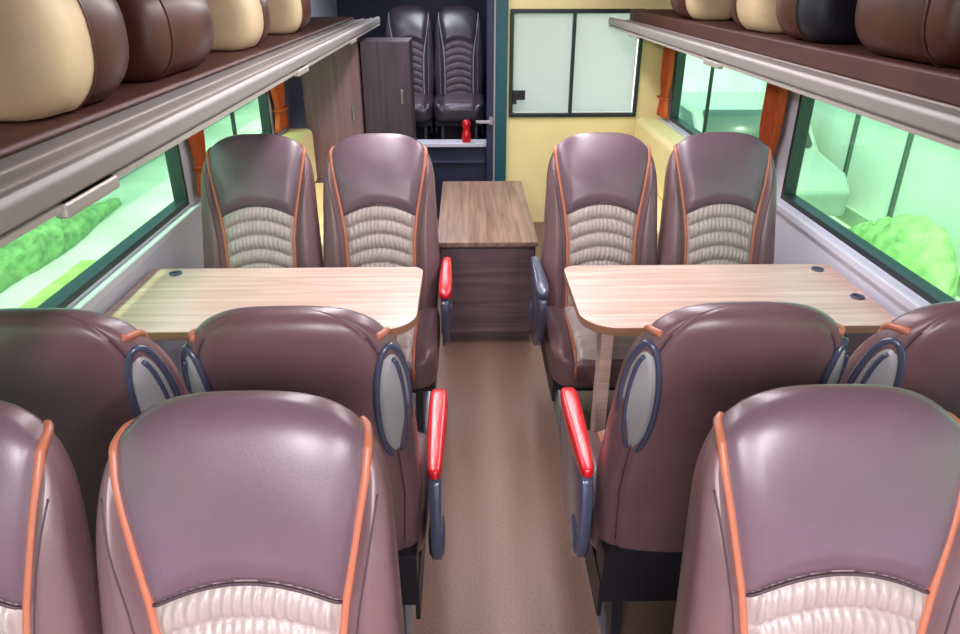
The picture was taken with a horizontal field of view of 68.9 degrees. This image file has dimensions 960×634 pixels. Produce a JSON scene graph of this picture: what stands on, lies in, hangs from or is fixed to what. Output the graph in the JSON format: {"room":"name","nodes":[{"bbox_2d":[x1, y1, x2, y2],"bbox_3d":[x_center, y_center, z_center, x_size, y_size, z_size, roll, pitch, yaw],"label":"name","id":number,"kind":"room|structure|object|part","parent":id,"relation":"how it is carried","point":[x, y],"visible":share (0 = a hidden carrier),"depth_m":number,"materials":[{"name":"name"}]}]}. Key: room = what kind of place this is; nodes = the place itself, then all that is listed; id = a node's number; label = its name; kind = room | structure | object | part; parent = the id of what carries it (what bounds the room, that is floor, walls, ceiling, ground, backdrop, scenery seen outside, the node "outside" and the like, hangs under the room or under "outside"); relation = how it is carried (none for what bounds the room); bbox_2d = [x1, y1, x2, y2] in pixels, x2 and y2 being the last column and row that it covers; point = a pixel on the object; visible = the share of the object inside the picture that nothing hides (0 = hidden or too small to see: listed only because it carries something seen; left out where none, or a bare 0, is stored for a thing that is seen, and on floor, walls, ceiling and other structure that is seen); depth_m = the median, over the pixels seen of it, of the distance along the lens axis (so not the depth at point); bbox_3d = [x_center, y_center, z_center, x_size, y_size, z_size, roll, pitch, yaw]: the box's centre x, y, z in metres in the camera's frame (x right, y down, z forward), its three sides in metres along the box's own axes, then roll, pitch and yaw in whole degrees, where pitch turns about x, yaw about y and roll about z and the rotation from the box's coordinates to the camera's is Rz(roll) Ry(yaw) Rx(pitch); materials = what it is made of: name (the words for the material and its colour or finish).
{"room":"vehicle interior","nodes":[
{"label":"vehicle interior","id":0,"kind":"room"},
{"bbox_2d":[66,0,337,386],"bbox_3d":[-1.379,-0.408,2.662,0.070,2.040,10.400,-1,26,-1],"label":"wall","id":1,"kind":"structure","parent":0,"point":[184,249],"depth_m":3.22,"materials":[{"name":"grey plastic"}]},
{"bbox_2d":[36,144,189,307],"bbox_3d":[-1.353,-0.109,1.696,0.060,0.630,3.200,-1,26,-1],"label":"gasket","id":2,"kind":"object","parent":1,"relation":"attached to","point":[77,286],"visible":0.42,"depth_m":2.74,"materials":[{"name":"black"}]},
{"bbox_2d":[71,129,285,310],"bbox_3d":[-1.300,0.365,1.511,0.030,0.038,7.650,-1,26,-1],"label":"sill","id":3,"kind":"structure","parent":1,"relation":"attached to","point":[88,302],"depth_m":2.68,"materials":[{"name":"grey plastic"}]},
{"bbox_2d":[0,16,379,247],"bbox_3d":[-1.015,-0.699,1.611,0.616,0.586,8.650,-1,26,-1],"label":"luggage rack","id":4,"kind":"object","parent":1,"relation":"attached to","point":[60,165],"visible":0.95,"depth_m":1.61,"materials":[{"name":"grey"}]},
{"bbox_2d":[0,0,128,120],"bbox_3d":[-1.093,-0.675,1.648,0.401,0.361,0.420,-1,26,-1],"label":"duffel bag","id":5,"kind":"object","parent":4,"relation":"on","point":[57,57],"visible":1,"depth_m":1.53,"materials":[{"name":"beige leather"}]},
{"bbox_3d":[-1.091,-0.654,1.603,0.401,0.361,0.008,-1,26,-1],"label":"trim","id":6,"kind":"part","parent":5,"relation":"part of","materials":[{"name":"beige leather"}]},
{"bbox_2d":[116,0,213,81],"bbox_3d":[-1.107,-0.961,2.287,0.349,0.315,0.540,-1,26,-1],"label":"duffel bag","id":7,"kind":"object","parent":4,"relation":"on","point":[166,37],"visible":0.61,"depth_m":2.12,"materials":[{"name":"brown leather"}]},
{"bbox_3d":[-1.103,-0.874,2.108,0.349,0.315,0.008,-1,26,-1],"label":"trim","id":8,"kind":"part","parent":7,"relation":"part of","materials":[{"name":"brown leather"}]},
{"bbox_2d":[0,17,353,158],"bbox_3d":[-1.117,-0.494,1.708,0.400,0.020,8.630,-1,26,-1],"label":"tray","id":9,"kind":"object","parent":4,"relation":"on","point":[17,138],"depth_m":1.97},
{"bbox_2d":[0,19,358,170],"bbox_3d":[-1.024,-0.472,1.721,0.595,0.030,8.650,-1,26,-1],"label":"shelf","id":10,"kind":"object","parent":4,"relation":"attached to","point":[46,152],"depth_m":2.03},
{"bbox_2d":[206,0,269,50],"bbox_3d":[-1.126,-1.356,3.118,0.329,0.296,0.400,-1,26,-1],"label":"duffel bag","id":11,"kind":"object","parent":4,"relation":"on","point":[238,24],"visible":0.63,"depth_m":2.98,"materials":[{"name":"beige leather"}]},
{"bbox_3d":[-1.126,-1.356,3.118,0.329,0.296,0.008,-1,26,-1],"label":"trim","id":12,"kind":"part","parent":11,"relation":"part of","materials":[{"name":"beige leather"}]},
{"bbox_2d":[267,0,310,33],"bbox_3d":[-1.147,-1.782,4.001,0.318,0.287,0.440,-1,26,-1],"label":"duffel bag","id":13,"kind":"object","parent":4,"relation":"on","point":[286,16],"visible":0.64,"depth_m":3.84,"materials":[{"name":"beige leather"}]},
{"bbox_3d":[-1.145,-1.729,3.893,0.318,0.287,0.008,-1,26,-1],"label":"trim","id":14,"kind":"part","parent":13,"relation":"part of","materials":[{"name":"beige leather"}]},
{"bbox_2d":[188,129,205,197],"bbox_3d":[-1.313,-0.855,3.248,0.064,0.580,0.133,-1,26,-1],"label":"window curtain","id":15,"kind":"object","parent":1,"relation":"hanging from","point":[196,141],"visible":0.3,"depth_m":3.27,"materials":[{"name":"orange fabric"}]},
{"bbox_2d":[230,92,271,134],"bbox_3d":[-1.405,-1.201,3.933,0.060,0.630,1.380,-1,26,-1],"label":"gasket","id":16,"kind":"object","parent":1,"relation":"attached to","point":[263,103],"visible":0.11,"depth_m":4.60,"materials":[{"name":"black"}]},
{"bbox_2d":[270,82,288,132],"bbox_3d":[-1.347,-1.548,4.668,0.070,0.580,0.263,1,26,1],"label":"window curtain","id":17,"kind":"object","parent":1,"relation":"hanging from","point":[277,93],"visible":0.49,"depth_m":4.68,"materials":[{"name":"orange fabric"}]},
{"bbox_2d":[336,0,486,122],"bbox_3d":[-0.619,-2.708,7.378,1.670,2.040,0.060,-1,26,-1],"label":"wall","id":18,"kind":"structure","parent":0,"point":[357,9],"depth_m":7.13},
{"bbox_2d":[411,219,676,633],"bbox_3d":[0.056,0.522,3.149,2.800,0.060,10.400,-1,26,-1],"label":"floor","id":19,"kind":"structure","parent":0,"point":[508,565],"depth_m":2.63,"materials":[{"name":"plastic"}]},
{"bbox_2d":[0,400,102,633],"bbox_3d":[-0.906,0.810,1.113,0.516,1.208,0.707,-1,26,-1],"label":"passenger seat","id":20,"kind":"object","parent":19,"relation":"on","point":[49,575],"visible":0.97,"depth_m":1.13,"materials":[{"name":"leather"}]},
{"bbox_2d":[0,308,188,565],"bbox_3d":[-0.934,0.393,1.968,0.516,1.208,0.707,-1,26,-1],"label":"passenger seat","id":21,"kind":"object","parent":19,"relation":"on","point":[88,373],"visible":0.28,"depth_m":1.48,"materials":[{"name":"leather"}]},
{"bbox_2d":[96,390,404,633],"bbox_3d":[-0.352,0.805,1.124,0.576,1.208,0.711,-1,26,-1],"label":"passenger seat","id":22,"kind":"object","parent":19,"relation":"on","point":[242,511],"visible":1,"depth_m":1.12,"materials":[{"name":"leather"}]},
{"bbox_2d":[181,134,322,383],"bbox_3d":[-0.958,-0.108,2.996,0.516,1.208,0.707,-1,26,-1],"label":"passenger seat","id":23,"kind":"object","parent":19,"relation":"on","point":[259,209],"visible":0.54,"depth_m":3.01,"materials":[{"name":"leather"}]},
{"bbox_2d":[181,340,188,383],"bbox_3d":[-0.956,0.117,3.001,0.512,0.192,0.500,-1,26,-1],"label":"armrest","id":24,"kind":"object","parent":23,"relation":"on","point":[188,340],"depth_m":2.80,"materials":[{"name":"plastic"}]},
{"bbox_3d":[-0.962,-0.380,3.088,0.516,0.800,0.304,-1,26,-1],"label":"backrest","id":25,"kind":"part","parent":23,"relation":"part of","materials":[{"name":"leather"}]},
{"bbox_2d":[106,267,422,339],"bbox_3d":[-0.775,0.257,2.761,1.100,0.758,0.570,-1,26,-1],"label":"dining table","id":26,"kind":"object","parent":19,"relation":"on","point":[166,304],"visible":0.66,"depth_m":2.62,"materials":[{"name":"brown wood"}]},
{"bbox_2d":[282,128,323,267],"bbox_3d":[-1.114,-0.667,4.539,0.465,0.860,1.290,-1,26,-1],"label":"bench","id":27,"kind":"object","parent":19,"relation":"on","point":[303,136],"visible":0.16,"depth_m":4.76,"materials":[{"name":"beige plastic"}]},
{"bbox_2d":[182,306,447,633],"bbox_3d":[-0.380,0.388,1.978,0.576,1.208,0.711,-1,26,-1],"label":"passenger seat","id":28,"kind":"object","parent":19,"relation":"on","point":[346,357],"visible":0.53,"depth_m":1.49,"materials":[{"name":"leather"}]},
{"bbox_3d":[-0.405,0.293,1.707,0.516,0.800,0.304,-1,26,-1],"label":"backrest","id":29,"kind":"part","parent":28,"relation":"part of","materials":[{"name":"leather"}]},
{"bbox_3d":[-0.409,0.721,2.172,0.476,0.440,0.540,-1,26,-1],"label":"frame","id":30,"kind":"part","parent":28,"relation":"part of","materials":[{"name":"black metal"}]},
{"bbox_2d":[418,432,428,551],"bbox_3d":[-0.411,0.531,2.152,0.512,0.192,0.500,-1,26,-1],"label":"cushion","id":31,"kind":"object","parent":28,"relation":"on","point":[423,523],"depth_m":2.03,"materials":[{"name":"leather"}]},
{"bbox_3d":[-0.121,0.460,2.031,0.056,0.359,0.442,-1,26,-1],"label":"armrest","id":32,"kind":"part","parent":28,"relation":"part of","materials":[{"name":"red plastic"}]},
{"bbox_2d":[301,39,365,182],"bbox_3d":[-1.040,-1.294,5.196,0.400,1.410,0.385,-1,26,-1],"label":"wardrobe","id":33,"kind":"object","parent":19,"relation":"on","point":[332,87],"visible":0.45,"depth_m":4.90,"materials":[{"name":"brown wood"}]},
{"bbox_3d":[-0.889,-1.435,4.927,0.015,0.100,0.020,-1,26,-1],"label":"knob","id":34,"kind":"part","parent":33,"relation":"part of","materials":[{"name":"silver metal"}]},
{"bbox_2d":[359,37,415,139],"bbox_3d":[-0.661,-1.323,5.251,0.340,1.415,0.375,-1,26,-1],"label":"locker","id":35,"kind":"object","parent":19,"relation":"on","point":[387,71],"visible":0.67,"depth_m":4.93,"materials":[{"name":"brown wood"}]},
{"bbox_3d":[-0.550,-1.554,4.944,0.015,0.100,0.020,-1,26,-1],"label":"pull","id":36,"kind":"part","parent":35,"relation":"part of","materials":[{"name":"silver metal"}]},
{"bbox_2d":[323,133,452,435],"bbox_3d":[-0.404,-0.113,3.006,0.576,1.208,0.711,-1,26,-1],"label":"passenger seat","id":37,"kind":"object","parent":19,"relation":"on","point":[380,208],"visible":0.56,"depth_m":3.02,"materials":[{"name":"leather"}]},
{"bbox_3d":[-0.437,-0.385,3.098,0.516,0.800,0.304,-1,26,-1],"label":"backrest","id":38,"kind":"part","parent":37,"relation":"part of","materials":[{"name":"leather"}]},
{"bbox_2d":[397,307,439,388],"bbox_3d":[-0.431,0.113,3.011,0.512,0.192,0.500,-1,26,-1],"label":"cushion","id":39,"kind":"object","parent":37,"relation":"on","point":[420,345],"depth_m":2.84,"materials":[{"name":"leather"}]},
{"bbox_3d":[-0.432,0.245,3.147,0.476,0.440,0.540,-1,26,-1],"label":"frame","id":40,"kind":"part","parent":37,"relation":"part of","materials":[{"name":"black metal"}]},
{"bbox_3d":[-0.145,-0.033,3.040,0.056,0.359,0.442,-1,26,-1],"label":"armrest","id":41,"kind":"part","parent":37,"relation":"part of","materials":[{"name":"red plastic"}]},
{"bbox_2d":[417,139,485,218],"bbox_3d":[-0.208,-1.112,5.707,0.600,0.635,0.160,-1,26,-1],"label":"shelf","id":42,"kind":"object","parent":19,"relation":"on","point":[451,159],"visible":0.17,"depth_m":5.60,"materials":[{"name":"blue plastic"}]},
{"bbox_3d":[-0.206,-1.241,5.577,0.600,0.020,0.020,-1,26,-1],"label":"rail","id":43,"kind":"part","parent":42,"relation":"part of","materials":[{"name":"blue plastic"}]},
{"bbox_2d":[462,119,470,142],"bbox_3d":[-0.107,-1.466,5.514,0.072,0.170,0.072,-1,26,-1],"label":"bottle","id":44,"kind":"object","parent":42,"relation":"on","point":[466,134],"visible":1,"depth_m":5.49,"materials":[{"name":"red plastic"}]},
{"bbox_2d":[422,123,485,139],"bbox_3d":[-0.628,-1.520,6.834,1.590,0.380,1.940,-1,26,-1],"label":"platform","id":45,"kind":"object","parent":19,"relation":"on","point":[433,135],"visible":0.02,"depth_m":7.10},
{"bbox_2d":[385,5,434,139],"bbox_3d":[-0.625,-2.077,6.166,0.444,1.208,0.698,-1,26,-1],"label":"seat","id":46,"kind":"object","parent":45,"relation":"on","point":[414,21],"visible":0.55,"depth_m":6.16,"materials":[{"name":"leather"}]},
{"bbox_3d":[-0.629,-2.347,6.254,0.444,0.800,0.304,-1,26,-1],"label":"backrest","id":47,"kind":"part","parent":46,"relation":"part of","materials":[{"name":"leather"}]},
{"bbox_2d":[414,93,434,122],"bbox_3d":[-0.623,-1.849,6.167,0.440,0.192,0.500,-1,26,-1],"label":"cushion","id":48,"kind":"object","parent":46,"relation":"on","point":[424,102],"depth_m":5.98,"materials":[{"name":"leather"}]},
{"bbox_3d":[-0.625,-1.717,6.304,0.409,0.440,0.540,-1,26,-1],"label":"frame","id":49,"kind":"part","parent":46,"relation":"part of","materials":[{"name":"black metal"}]},
{"bbox_2d":[434,5,484,138],"bbox_3d":[-0.185,-2.081,6.174,0.444,1.208,0.698,-1,26,-1],"label":"seat","id":50,"kind":"object","parent":45,"relation":"on","point":[458,64],"visible":1,"depth_m":6.18,"materials":[{"name":"leather"}]},
{"bbox_3d":[-0.190,-2.351,6.262,0.444,0.800,0.304,-1,26,-1],"label":"backrest","id":51,"kind":"part","parent":50,"relation":"part of","materials":[{"name":"leather"}]},
{"bbox_2d":[434,93,484,122],"bbox_3d":[-0.183,-1.853,6.175,0.440,0.192,0.500,-1,26,-1],"label":"cushion","id":52,"kind":"object","parent":50,"relation":"on","point":[448,107],"depth_m":5.97,"materials":[{"name":"leather"}]},
{"bbox_3d":[-0.185,-1.721,6.312,0.409,0.440,0.540,-1,26,-1],"label":"frame","id":53,"kind":"part","parent":50,"relation":"part of","materials":[{"name":"black metal"}]},
{"bbox_2d":[438,181,538,339],"bbox_3d":[0.026,-0.378,4.251,0.524,0.592,1.190,-1,26,-1],"label":"storage cabinet","id":54,"kind":"object","parent":19,"relation":"on","point":[486,229],"visible":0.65,"depth_m":3.76,"materials":[{"name":"brown wood"}]},
{"bbox_3d":[0.039,-0.136,3.723,0.480,0.480,0.012,-1,26,-1],"label":"door panel","id":55,"kind":"part","parent":54,"relation":"part of","materials":[{"name":"brown wood"}]},
{"bbox_2d":[528,132,656,443],"bbox_3d":[0.508,-0.122,3.023,0.576,1.208,0.711,-1,26,-1],"label":"passenger seat","id":56,"kind":"object","parent":19,"relation":"on","point":[601,196],"visible":0.72,"depth_m":3.03,"materials":[{"name":"leather"}]},
{"bbox_3d":[0.249,-0.036,3.047,0.056,0.359,0.442,-1,26,-1],"label":"armrest","id":57,"kind":"part","parent":56,"relation":"part of","materials":[{"name":"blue plastic"}]},
{"bbox_3d":[0.538,0.236,3.166,0.476,0.440,0.540,-1,26,-1],"label":"frame","id":58,"kind":"part","parent":56,"relation":"part of","materials":[{"name":"black metal"}]},
{"bbox_2d":[543,306,637,387],"bbox_3d":[0.539,0.104,3.029,0.512,0.192,0.500,-1,26,-1],"label":"cushion","id":59,"kind":"object","parent":56,"relation":"on","point":[570,347],"depth_m":2.84,"materials":[{"name":"leather"}]},
{"bbox_3d":[0.533,-0.394,3.116,0.516,0.800,0.304,-1,26,-1],"label":"backrest","id":60,"kind":"part","parent":56,"relation":"part of","materials":[{"name":"leather"}]},
{"bbox_2d":[634,117,684,246],"bbox_3d":[1.145,-0.804,4.820,0.465,0.860,1.520,-1,26,-1],"label":"bench","id":61,"kind":"object","parent":19,"relation":"on","point":[653,132],"visible":0.2,"depth_m":4.71,"materials":[{"name":"beige plastic"}]},
{"bbox_2d":[560,301,849,633],"bbox_3d":[0.532,0.380,1.996,0.576,1.208,0.711,-1,26,-1],"label":"passenger seat","id":62,"kind":"object","parent":19,"relation":"on","point":[626,485],"visible":0.63,"depth_m":1.62,"materials":[{"name":"leather"}]},
{"bbox_3d":[0.273,0.456,2.038,0.056,0.359,0.442,-1,26,-1],"label":"armrest","id":63,"kind":"part","parent":62,"relation":"part of","materials":[{"name":"red plastic"}]},
{"bbox_2d":[587,429,604,549],"bbox_3d":[0.559,0.522,2.171,0.512,0.192,0.500,-1,26,-1],"label":"cushion","id":64,"kind":"object","parent":62,"relation":"on","point":[595,439],"depth_m":2.04,"materials":[{"name":"leather"}]},
{"bbox_3d":[0.560,0.712,2.191,0.476,0.440,0.540,-1,26,-1],"label":"frame","id":65,"kind":"part","parent":62,"relation":"part of","materials":[{"name":"black metal"}]},
{"bbox_3d":[0.565,0.285,1.725,0.516,0.800,0.304,-1,26,-1],"label":"backrest","id":66,"kind":"part","parent":62,"relation":"part of","materials":[{"name":"leather"}]},
{"bbox_2d":[657,132,776,264],"bbox_3d":[1.062,-0.127,3.034,0.516,1.208,0.707,-1,26,-1],"label":"passenger seat","id":67,"kind":"object","parent":19,"relation":"on","point":[719,200],"visible":0.41,"depth_m":3.05,"materials":[{"name":"leather"}]},
{"bbox_2d":[564,264,895,432],"bbox_3d":[0.895,0.241,2.793,1.100,0.758,0.570,-1,26,-1],"label":"dining table","id":68,"kind":"object","parent":19,"relation":"on","point":[609,301],"visible":0.78,"depth_m":2.61,"materials":[{"name":"brown wood"}]},
{"bbox_2d":[672,384,959,633],"bbox_3d":[0.577,0.796,1.141,0.576,1.208,0.711,-1,26,-1],"label":"passenger seat","id":69,"kind":"object","parent":19,"relation":"on","point":[813,508],"visible":1,"depth_m":1.14,"materials":[{"name":"leather"}]},
{"bbox_2d":[839,300,959,418],"bbox_3d":[1.086,0.375,2.006,0.516,1.208,0.707,-1,26,-1],"label":"passenger seat","id":70,"kind":"object","parent":19,"relation":"on","point":[918,351],"visible":0.07,"depth_m":1.50,"materials":[{"name":"leather"}]},
{"bbox_2d":[506,0,672,221],"bbox_3d":[0.799,-1.713,5.337,1.190,2.040,0.060,-1,26,-1],"label":"wall partition","id":71,"kind":"structure","parent":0,"point":[530,141],"depth_m":5.41,"materials":[{"name":"yellow paint"}]},
{"bbox_2d":[476,116,492,124],"bbox_3d":[0.032,-1.483,5.298,0.130,0.060,0.060,-1,26,-1],"label":"handle","id":72,"kind":"object","parent":71,"relation":"attached to","point":[490,121],"visible":1,"depth_m":5.27,"materials":[{"name":"silver metal"}]},
{"bbox_2d":[493,0,495,180],"bbox_3d":[0.107,-1.668,5.244,0.013,2.040,0.018,-1,26,-1],"label":"jamb edge","id":73,"kind":"object","parent":71,"relation":"attached to","point":[494,0],"visible":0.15,"depth_m":5.24,"materials":[{"name":"grey plastic"}]},
{"bbox_2d":[486,0,508,180],"bbox_3d":[0.126,-1.694,5.298,0.153,2.040,0.120,-1,26,-1],"label":"door frame","id":74,"kind":"structure","parent":71,"relation":"attached to","point":[502,6],"depth_m":5.23,"materials":[{"name":"teal metal"}]},
{"bbox_2d":[512,90,524,103],"bbox_3d":[0.293,-1.656,5.278,0.095,0.100,0.015,-1,26,-1],"label":"latch","id":75,"kind":"object","parent":71,"relation":"attached to","point":[517,94],"visible":1,"depth_m":5.27,"materials":[{"name":"black metal"}]},
{"bbox_2d":[512,13,636,111],"bbox_3d":[0.707,-1.895,5.243,0.915,0.700,0.006,-1,26,-1],"label":"pane","id":76,"kind":"object","parent":71,"relation":"attached to","point":[605,56],"visible":0.79,"depth_m":5.24,"materials":[{"name":"white glass"}]},
{"bbox_2d":[509,9,642,116],"bbox_3d":[0.707,-1.881,5.214,0.975,0.760,0.050,-1,26,-1],"label":"frame","id":77,"kind":"object","parent":71,"relation":"attached to","point":[569,113],"visible":0.8,"depth_m":5.22,"materials":[{"name":"black metal"}]},
{"bbox_2d":[665,51,930,357],"bbox_3d":[1.513,0.047,1.728,0.070,2.040,8.200,-1,26,-1],"label":"wall","id":78,"kind":"structure","parent":0,"point":[793,245],"depth_m":3.13,"materials":[{"name":"grey plastic"}]},
{"bbox_2d":[657,46,675,118],"bbox_3d":[1.352,-1.756,5.094,0.065,0.580,0.202,-1,26,-1],"label":"window curtain","id":79,"kind":"object","parent":78,"relation":"hanging from","point":[668,58],"visible":0.85,"depth_m":5.10,"materials":[{"name":"orange fabric"}]},
{"bbox_2d":[669,51,714,134],"bbox_3d":[1.448,-1.345,4.230,0.060,0.630,1.800,-1,26,-1],"label":"gasket","id":80,"kind":"object","parent":78,"relation":"attached to","point":[681,57],"visible":0.26,"depth_m":4.99,"materials":[{"name":"black"}]},
{"bbox_2d":[759,83,788,163],"bbox_3d":[1.392,-0.914,3.369,0.065,0.580,0.182,-1,26,-1],"label":"window curtain","id":81,"kind":"object","parent":78,"relation":"hanging from","point":[775,99],"visible":0.42,"depth_m":3.32,"materials":[{"name":"orange fabric"}]},
{"bbox_2d":[608,9,959,149],"bbox_3d":[1.202,-0.586,1.350,0.546,0.561,7.990,-1,26,-1],"label":"luggage rack","id":82,"kind":"object","parent":78,"relation":"attached to","point":[921,99],"visible":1,"depth_m":2.17,"materials":[{"name":"grey"}]},
{"bbox_2d":[670,0,731,19],"bbox_3d":[1.240,-1.788,3.831,0.318,0.287,0.480,-1,26,-1],"label":"duffel bag","id":83,"kind":"object","parent":82,"relation":"on","point":[693,9],"visible":0.76,"depth_m":3.67,"materials":[{"name":"beige leather"}]},
{"bbox_2d":[729,0,784,32],"bbox_3d":[1.260,-1.367,2.946,0.339,0.306,0.400,-1,26,-1],"label":"duffel bag","id":84,"kind":"object","parent":82,"relation":"on","point":[750,15],"visible":0.56,"depth_m":2.85,"materials":[{"name":"beige leather"}]},
{"bbox_3d":[1.259,-1.384,2.982,0.339,0.306,0.008,-1,26,-1],"label":"trim","id":85,"kind":"part","parent":84,"relation":"part of","materials":[{"name":"beige leather"}]},
{"bbox_2d":[630,9,959,106],"bbox_3d":[1.312,-0.419,1.434,0.315,0.075,7.970,-1,26,-1],"label":"tray","id":86,"kind":"object","parent":82,"relation":"on","point":[852,62],"depth_m":2.30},
{"bbox_2d":[776,0,861,43],"bbox_3d":[1.271,-1.147,2.497,0.339,0.306,0.360,-1,26,-1],"label":"duffel bag","id":87,"kind":"object","parent":82,"relation":"on","point":[819,21],"visible":0.71,"depth_m":2.39,"materials":[{"name":"brown leather"},{"name":"black leather"}]},
{"bbox_3d":[1.272,-1.121,2.443,0.339,0.306,0.008,-1,26,-1],"label":"trim","id":88,"kind":"part","parent":87,"relation":"part of","materials":[{"name":"black leather"}]},
{"bbox_2d":[855,0,959,67],"bbox_3d":[1.284,-0.862,1.902,0.349,0.315,0.480,-1,26,-1],"label":"duffel bag","id":89,"kind":"object","parent":82,"relation":"on","point":[924,31],"visible":1,"depth_m":1.83,"materials":[{"name":"brown leather"}]},
{"bbox_3d":[1.288,-0.788,1.749,0.349,0.315,0.008,-1,26,-1],"label":"trim","id":90,"kind":"part","parent":89,"relation":"part of","materials":[{"name":"brown leather"}]},
{"bbox_2d":[660,118,925,310],"bbox_3d":[1.465,0.263,1.721,0.030,0.038,8.000,-1,26,-1],"label":"sill","id":91,"kind":"structure","parent":78,"relation":"attached to","point":[896,292],"depth_m":2.71,"materials":[{"name":"grey plastic"}]},
{"bbox_2d":[780,94,956,303],"bbox_3d":[1.506,-0.144,1.768,0.060,0.630,3.240,-1,26,-1],"label":"window frame","id":92,"kind":"structure","parent":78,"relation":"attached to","point":[914,282],"depth_m":2.95,"materials":[{"name":"black"}]},
{"label":"outside","id":93,"kind":"structure","parent":0,"visible":0},
{"bbox_2d":[0,81,959,308],"bbox_3d":[-0.099,-1.535,10.378,80.000,0.100,80.000,-1,26,-1],"label":"ground","id":94,"kind":"structure","parent":93,"point":[147,191],"depth_m":10.21,"materials":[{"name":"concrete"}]},
{"bbox_2d":[19,260,96,307],"bbox_3d":[-0.136,1.827,3.336,9.100,0.030,12.400,-1,26,-1],"label":"lawn","id":95,"kind":"structure","parent":94,"relation":"on","point":[39,298],"depth_m":7.77,"materials":[{"name":"green plant"}]},
{"bbox_2d":[0,197,121,292],"bbox_3d":[-5.360,1.078,4.296,0.748,0.535,14.051,-1,26,-1],"label":"hedge","id":96,"kind":"object","parent":94,"relation":"on","point":[27,254],"visible":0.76,"depth_m":8.48,"materials":[{"name":"green plant"}]},
{"bbox_2d":[118,98,256,180],"bbox_3d":[-6.015,-0.300,7.504,0.040,0.200,30.000,-1,26,-1],"label":"plinth","id":97,"kind":"object","parent":94,"relation":"on","point":[163,153],"visible":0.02,"depth_m":13.35,"materials":[{"name":"stone"}]},
{"bbox_2d":[634,39,637,80],"bbox_3d":[-0.396,-10.021,21.962,28.000,5.000,0.330,-1,26,-1],"label":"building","id":98,"kind":"structure","parent":94,"relation":"on","point":[637,39],"depth_m":22.75,"materials":[{"name":"white"}]},
{"bbox_2d":[679,92,849,215],"bbox_3d":[3.931,-2.650,10.934,1.800,1.418,4.292,-1,26,-1],"label":"parked car","id":99,"kind":"object","parent":94,"relation":"on","point":[821,183],"visible":0.3,"depth_m":9.96,"materials":[{"name":"grey paint"}]},
{"bbox_3d":[3.927,-3.123,10.921,1.730,0.420,2.300,-1,26,-1],"label":"glass","id":100,"kind":"part","parent":99,"relation":"part of","materials":[{"name":"grey"}]},
{"bbox_2d":[682,54,959,271],"bbox_3d":[5.362,-1.842,7.016,0.300,3.400,30.000,-1,26,-1],"label":"facade","id":101,"kind":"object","parent":94,"relation":"on","point":[930,185],"visible":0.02,"depth_m":9.05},
{"bbox_2d":[843,114,914,217],"bbox_3d":[5.200,-1.541,6.603,0.045,2.780,13.000,-1,26,-1],"label":"mullions","id":102,"kind":"object","parent":101,"relation":"attached to","point":[910,137],"visible":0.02,"depth_m":8.71,"materials":[{"name":"grey"}]},
{"bbox_2d":[834,205,959,297],"bbox_3d":[5.187,-0.411,7.710,0.050,0.220,30.000,-1,26,-1],"label":"plinth","id":103,"kind":"object","parent":94,"relation":"on","point":[851,217],"visible":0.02,"depth_m":9.59,"materials":[{"name":"stone"}]},
{"bbox_2d":[849,213,958,299],"bbox_3d":[4.735,-0.836,7.932,0.705,0.788,2.050,-1,26,-1],"label":"shrub","id":104,"kind":"object","parent":94,"relation":"on","point":[925,248],"visible":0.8,"depth_m":7.36,"materials":[{"name":"green plant"}]}
]}

